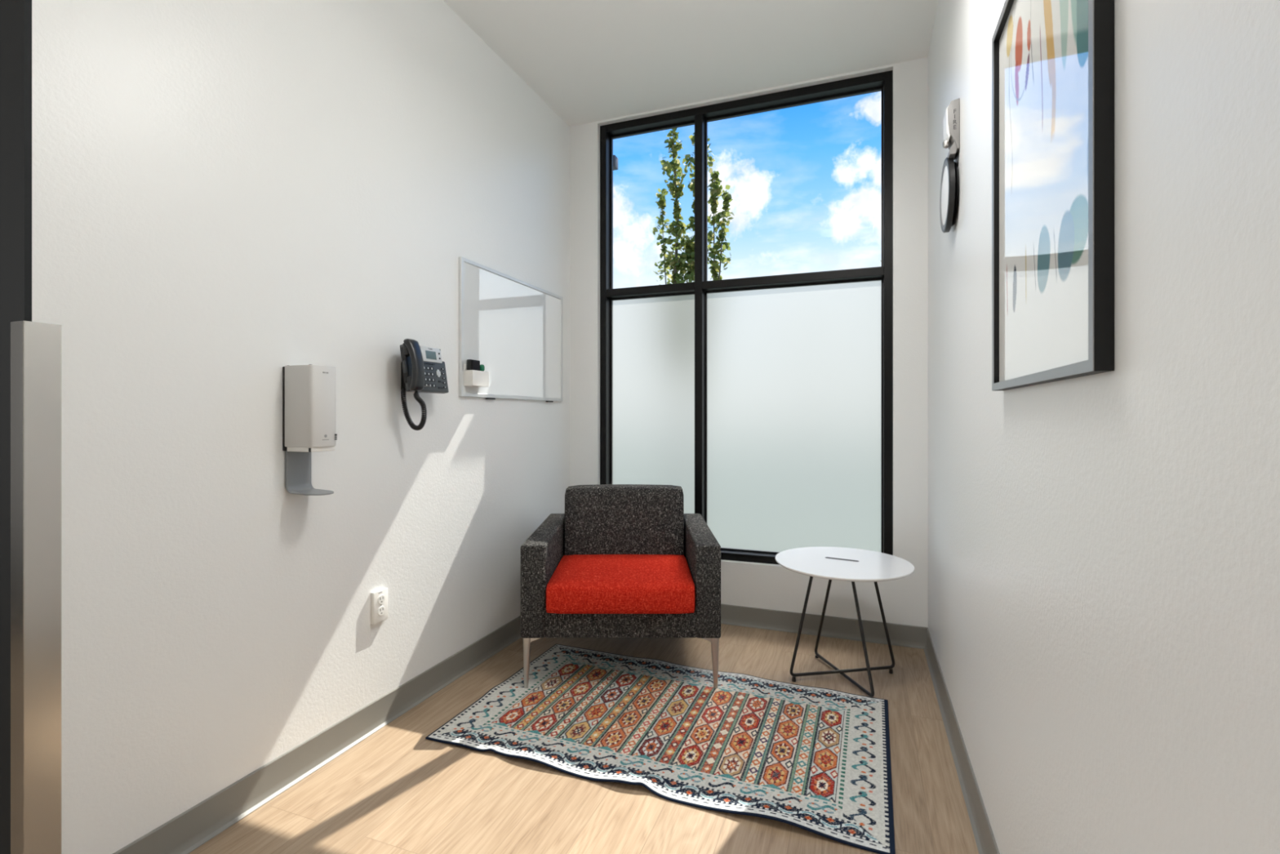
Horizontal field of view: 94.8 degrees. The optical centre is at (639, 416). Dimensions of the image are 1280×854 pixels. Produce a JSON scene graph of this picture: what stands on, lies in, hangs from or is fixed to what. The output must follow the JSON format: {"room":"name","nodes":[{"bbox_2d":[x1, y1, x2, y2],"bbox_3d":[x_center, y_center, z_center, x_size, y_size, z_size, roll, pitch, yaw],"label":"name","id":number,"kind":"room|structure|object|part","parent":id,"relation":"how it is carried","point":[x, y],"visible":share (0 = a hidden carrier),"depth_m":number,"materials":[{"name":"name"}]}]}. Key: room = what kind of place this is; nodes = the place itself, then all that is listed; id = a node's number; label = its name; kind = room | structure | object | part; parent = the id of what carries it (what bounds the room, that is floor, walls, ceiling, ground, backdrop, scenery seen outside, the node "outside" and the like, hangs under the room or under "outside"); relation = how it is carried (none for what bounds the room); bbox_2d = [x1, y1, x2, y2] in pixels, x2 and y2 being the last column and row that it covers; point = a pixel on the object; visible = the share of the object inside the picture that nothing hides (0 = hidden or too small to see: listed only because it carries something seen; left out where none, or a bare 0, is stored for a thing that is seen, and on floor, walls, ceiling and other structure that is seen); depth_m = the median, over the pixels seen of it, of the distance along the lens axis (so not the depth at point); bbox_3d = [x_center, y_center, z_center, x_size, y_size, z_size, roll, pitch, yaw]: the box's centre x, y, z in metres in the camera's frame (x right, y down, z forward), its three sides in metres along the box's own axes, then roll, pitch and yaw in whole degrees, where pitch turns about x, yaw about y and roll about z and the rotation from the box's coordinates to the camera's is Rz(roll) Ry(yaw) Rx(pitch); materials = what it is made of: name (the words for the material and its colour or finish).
{"room":"clinic consultation room","nodes":[
{"label":"clinic consultation room","id":0,"kind":"room"},
{"bbox_2d":[0,0,31,853],"bbox_3d":[-2.487,-0.311,1.691,2.555,2.878,0.012,0,0,21],"label":"wall","id":1,"kind":"structure","parent":0,"point":[15,15],"depth_m":1.25,"materials":[{"name":"black"}]},
{"bbox_2d":[31,0,569,853],"bbox_3d":[-0.881,-0.311,2.505,0.120,2.878,2.642,0,0,21],"label":"wall","id":2,"kind":"structure","parent":0,"point":[227,195],"depth_m":1.71,"materials":[{"name":"white paint"}]},
{"bbox_2d":[10,320,61,853],"bbox_3d":[-1.304,0.412,1.271,0.048,1.226,0.062,0,0,21],"label":"guard","id":3,"kind":"object","parent":2,"relation":"attached to","point":[35,347],"visible":1,"depth_m":1.25,"materials":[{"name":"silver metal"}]},
{"bbox_2d":[282,364,337,495],"bbox_3d":[-1.007,0.041,1.808,0.132,0.393,0.096,0,0,21],"label":"dispenser","id":4,"kind":"object","parent":2,"relation":"attached to","point":[308,391],"visible":1,"depth_m":1.78,"materials":[{"name":"white plastic"}]},
{"bbox_3d":[-1.065,-0.024,1.829,0.008,0.256,0.094,0,0,21],"label":"plate","id":5,"kind":"part","parent":4,"relation":"part of","materials":[{"name":"black plastic"}]},
{"bbox_2d":[284,450,333,495],"bbox_3d":[-1.004,0.171,1.810,0.129,0.133,0.089,0,0,21],"label":"drip tray","id":6,"kind":"object","parent":4,"relation":"on","point":[298,464],"depth_m":1.82,"materials":[{"name":"grey plastic"}]},
{"bbox_2d":[112,615,521,853],"bbox_3d":[-0.847,1.077,2.398,0.020,0.102,2.458,0,0,21],"label":"baseboard","id":7,"kind":"structure","parent":2,"relation":"attached to","point":[191,828],"depth_m":1.85,"materials":[{"name":"grey plastic"}]},
{"bbox_2d":[370,587,387,624],"bbox_3d":[-0.945,0.687,2.136,0.019,0.114,0.068,0,0,21],"label":"wall outlet","id":8,"kind":"object","parent":2,"relation":"attached to","point":[379,598],"visible":1,"depth_m":2.12,"materials":[{"name":"white plastic"}]},
{"bbox_2d":[377,605,385,615],"bbox_3d":[-0.938,0.704,2.134,0.004,0.033,0.033,0,0,21],"label":"receptacle","id":9,"kind":"object","parent":8,"relation":"attached to","point":[381,609],"depth_m":2.13,"materials":[{"name":"grey plastic"}]},
{"bbox_2d":[377,594,385,604],"bbox_3d":[-0.938,0.663,2.134,0.004,0.033,0.033,0,0,21],"label":"receptacle","id":10,"kind":"object","parent":8,"relation":"attached to","point":[381,597],"depth_m":2.13,"materials":[{"name":"grey plastic"}]},
{"bbox_2d":[400,338,448,430],"bbox_3d":[-0.832,-0.116,2.258,0.144,0.337,0.243,0,0,21],"label":"wall phone","id":11,"kind":"object","parent":2,"relation":"attached to","point":[423,370],"visible":1,"depth_m":2.20,"materials":[{"name":"black plastic"}]},
{"bbox_3d":[-0.844,-0.029,2.201,0.109,0.163,0.060,0,0,37],"label":"coiled cord","id":12,"kind":"part","parent":11,"relation":"part of","materials":[{"name":"black plastic"}]},
{"bbox_2d":[458,256,562,402],"bbox_3d":[-0.621,-0.390,3.003,0.016,0.617,0.933,0,0,21],"label":"whiteboard","id":13,"kind":"object","parent":2,"relation":"attached to","point":[512,326],"visible":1,"depth_m":2.91,"materials":[{"name":"white glass"}]},
{"bbox_2d":[463,364,488,386],"bbox_3d":[-0.732,-0.184,2.635,0.048,0.096,0.120,0,0,21],"label":"holder","id":14,"kind":"object","parent":13,"relation":"attached to","point":[471,377],"visible":0.91,"depth_m":2.60,"materials":[{"name":"white plastic"}]},
{"bbox_2d":[466,359,479,370],"bbox_3d":[-0.739,-0.195,2.613,0.034,0.113,0.054,0,0,21],"label":"eraser","id":15,"kind":"object","parent":14,"relation":"in","point":[472,364],"visible":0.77,"depth_m":2.59,"materials":[{"name":"black plastic"}]},
{"bbox_2d":[480,364,484,371],"bbox_3d":[-0.717,-0.188,2.668,0.025,0.097,0.025,0,0,21],"label":"marker","id":16,"kind":"object","parent":14,"relation":"in","point":[482,366],"visible":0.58,"depth_m":2.66,"materials":[{"name":"green plastic"}]},
{"bbox_2d":[188,623,978,853],"bbox_3d":[-1.698,1.178,0.988,4.726,0.100,6.057,0,0,21],"label":"floor","id":17,"kind":"structure","parent":0,"point":[397,790],"depth_m":1.75,"materials":[{"name":"brown wood"}]},
{"bbox_2d":[425,643,895,853],"bbox_3d":[0.119,1.114,2.204,1.526,0.026,0.939,0,0,21],"label":"area rug","id":18,"kind":"object","parent":17,"relation":"on","point":[816,760],"visible":1,"depth_m":2.06,"materials":[{"name":"multicoloured fabric"}]},
{"bbox_2d":[520,484,720,688],"bbox_3d":[-0.079,0.735,2.774,0.822,0.773,0.851,0,0,0],"label":"armchair","id":19,"kind":"object","parent":18,"relation":"on","point":[620,560],"visible":1,"depth_m":2.43,"materials":[{"name":"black fabric"}]},
{"bbox_3d":[-0.444,1.014,2.435,0.080,0.215,0.030,0,0,0],"label":"leg","id":20,"kind":"part","parent":19,"relation":"part of","materials":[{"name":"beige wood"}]},
{"bbox_3d":[-0.437,0.716,2.800,0.105,0.382,0.800,0,0,0],"label":"arm","id":21,"kind":"part","parent":19,"relation":"part of"},
{"bbox_2d":[546,554,694,613],"bbox_3d":[-0.079,0.729,2.638,0.608,0.138,0.579,0,0,0],"label":"seat cushion","id":22,"kind":"object","parent":19,"relation":"on","point":[576,584],"depth_m":2.38,"materials":[{"name":"red fabric"}]},
{"bbox_3d":[-0.079,0.854,2.793,0.620,0.105,0.774,0,0,0],"label":"seat","id":23,"kind":"part","parent":19,"relation":"part of","materials":[{"name":"black fabric"}]},
{"bbox_2d":[564,484,684,555],"bbox_3d":[-0.079,0.538,2.986,0.596,0.380,0.180,0,0,0],"label":"cushion","id":24,"kind":"object","parent":19,"relation":"on","point":[599,518],"depth_m":2.91,"materials":[{"name":"black fabric"}]},
{"bbox_3d":[0.280,0.716,2.800,0.105,0.382,0.800,0,0,0],"label":"arm","id":25,"kind":"part","parent":19,"relation":"part of"},
{"bbox_3d":[0.286,1.014,2.435,0.080,0.215,0.030,0,0,0],"label":"leg","id":26,"kind":"part","parent":19,"relation":"part of","materials":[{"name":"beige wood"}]},
{"bbox_2d":[775,546,914,697],"bbox_3d":[0.880,0.878,2.559,0.570,0.501,0.570,0,0,21],"label":"side table","id":27,"kind":"object","parent":17,"relation":"on","point":[837,563],"visible":1,"depth_m":2.52,"materials":[{"name":"white laminate"}]},
{"bbox_3d":[0.880,0.878,2.550,0.492,0.461,0.018,0,0,-10],"label":"wire leg","id":28,"kind":"part","parent":27,"relation":"part of","materials":[{"name":"black metal"}]},
{"bbox_3d":[0.878,0.883,2.554,0.016,0.473,0.451,0,0,-13],"label":"wire leg","id":29,"kind":"part","parent":27,"relation":"part of","materials":[{"name":"black metal"}]},
{"bbox_2d":[443,0,938,126],"bbox_3d":[-1.698,-1.800,0.988,4.726,0.100,6.057,0,0,21],"label":"ceiling","id":30,"kind":"structure","parent":0,"point":[588,61],"depth_m":2.76,"materials":[{"name":"white paint"}]},
{"bbox_2d":[569,57,928,626],"bbox_3d":[0.521,-0.311,3.294,1.950,2.878,0.180,0,0,21],"label":"wall","id":31,"kind":"structure","parent":0,"point":[904,601],"depth_m":2.92,"materials":[{"name":"white paint"}]},
{"bbox_2d":[600,70,893,564],"bbox_3d":[0.533,-0.473,3.285,1.610,2.530,0.105,0,0,21],"label":"window","id":32,"kind":"structure","parent":31,"relation":"in","point":[768,400],"depth_m":3.26,"materials":[{"name":"black"}]},
{"bbox_3d":[0.077,0.019,3.474,0.535,1.458,0.001,0,0,21],"label":"pane","id":33,"kind":"part","parent":32,"relation":"part of","materials":[{"name":"white glass"}]},
{"bbox_3d":[0.814,0.019,3.198,0.933,1.458,0.001,0,0,21],"label":"pane","id":34,"kind":"part","parent":32,"relation":"part of","materials":[{"name":"white glass"}]},
{"bbox_2d":[720,603,926,648],"bbox_3d":[0.486,1.077,3.200,1.938,0.102,0.020,0,0,21],"label":"baseboard","id":35,"kind":"structure","parent":31,"relation":"attached to","point":[903,635],"depth_m":3.03,"materials":[{"name":"grey plastic"}]},
{"bbox_2d":[928,0,1279,853],"bbox_3d":[0.458,-0.311,0.179,0.120,2.878,6.057,0,0,21],"label":"wall","id":36,"kind":"structure","parent":0,"point":[1104,548],"depth_m":0.69,"materials":[{"name":"white paint"}]},
{"bbox_2d":[939,97,959,232],"bbox_3d":[1.070,-0.846,2.047,0.048,0.402,0.248,0,0,21],"label":"fire alarm","id":37,"kind":"object","parent":36,"relation":"attached to","point":[949,187],"visible":1,"depth_m":1.96,"materials":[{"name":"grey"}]},
{"bbox_3d":[1.085,-0.769,2.041,0.014,0.213,0.213,0,0,21],"label":"plate","id":38,"kind":"part","parent":37,"relation":"part of","materials":[{"name":"black plastic"}]},
{"bbox_2d":[923,626,999,853],"bbox_3d":[0.378,1.077,0.166,0.020,0.102,5.776,0,0,21],"label":"baseboard","id":39,"kind":"structure","parent":36,"relation":"attached to","point":[985,841],"depth_m":1.84,"materials":[{"name":"grey plastic"}]},
{"bbox_2d":[991,0,1114,391],"bbox_3d":[0.709,-0.463,1.054,0.023,0.808,0.628,0,0,21],"label":"framed print","id":40,"kind":"object","parent":36,"relation":"attached to","point":[1053,60],"visible":1,"depth_m":0.98,"materials":[{"name":"black metal"},{"name":"glass"},{"name":"printed paper"}]},
{"label":"outside","id":41,"kind":"structure","parent":0,"visible":0},
{"bbox_3d":[11.131,1.553,29.664,60.000,0.150,56.633,0,0,21],"label":"ground","id":42,"kind":"structure","parent":41,"visible":0},
{"bbox_2d":[652,128,733,284],"bbox_3d":[0.717,-1.995,7.962,1.155,6.949,0.574,0,0,21],"label":"poplar tree","id":43,"kind":"object","parent":42,"relation":"on","point":[677,263],"visible":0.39,"depth_m":7.95,"materials":[{"name":"green plant"}]},
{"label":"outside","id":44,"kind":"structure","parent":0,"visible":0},
{"bbox_2d":[613,155,617,170],"bbox_3d":[-0.233,-0.502,3.826,0.175,3.400,0.100,0,0,21],"label":"light","id":45,"kind":"object","parent":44,"point":[615,157],"visible":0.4,"depth_m":3.79,"materials":[{"name":"grey"}]}
]}

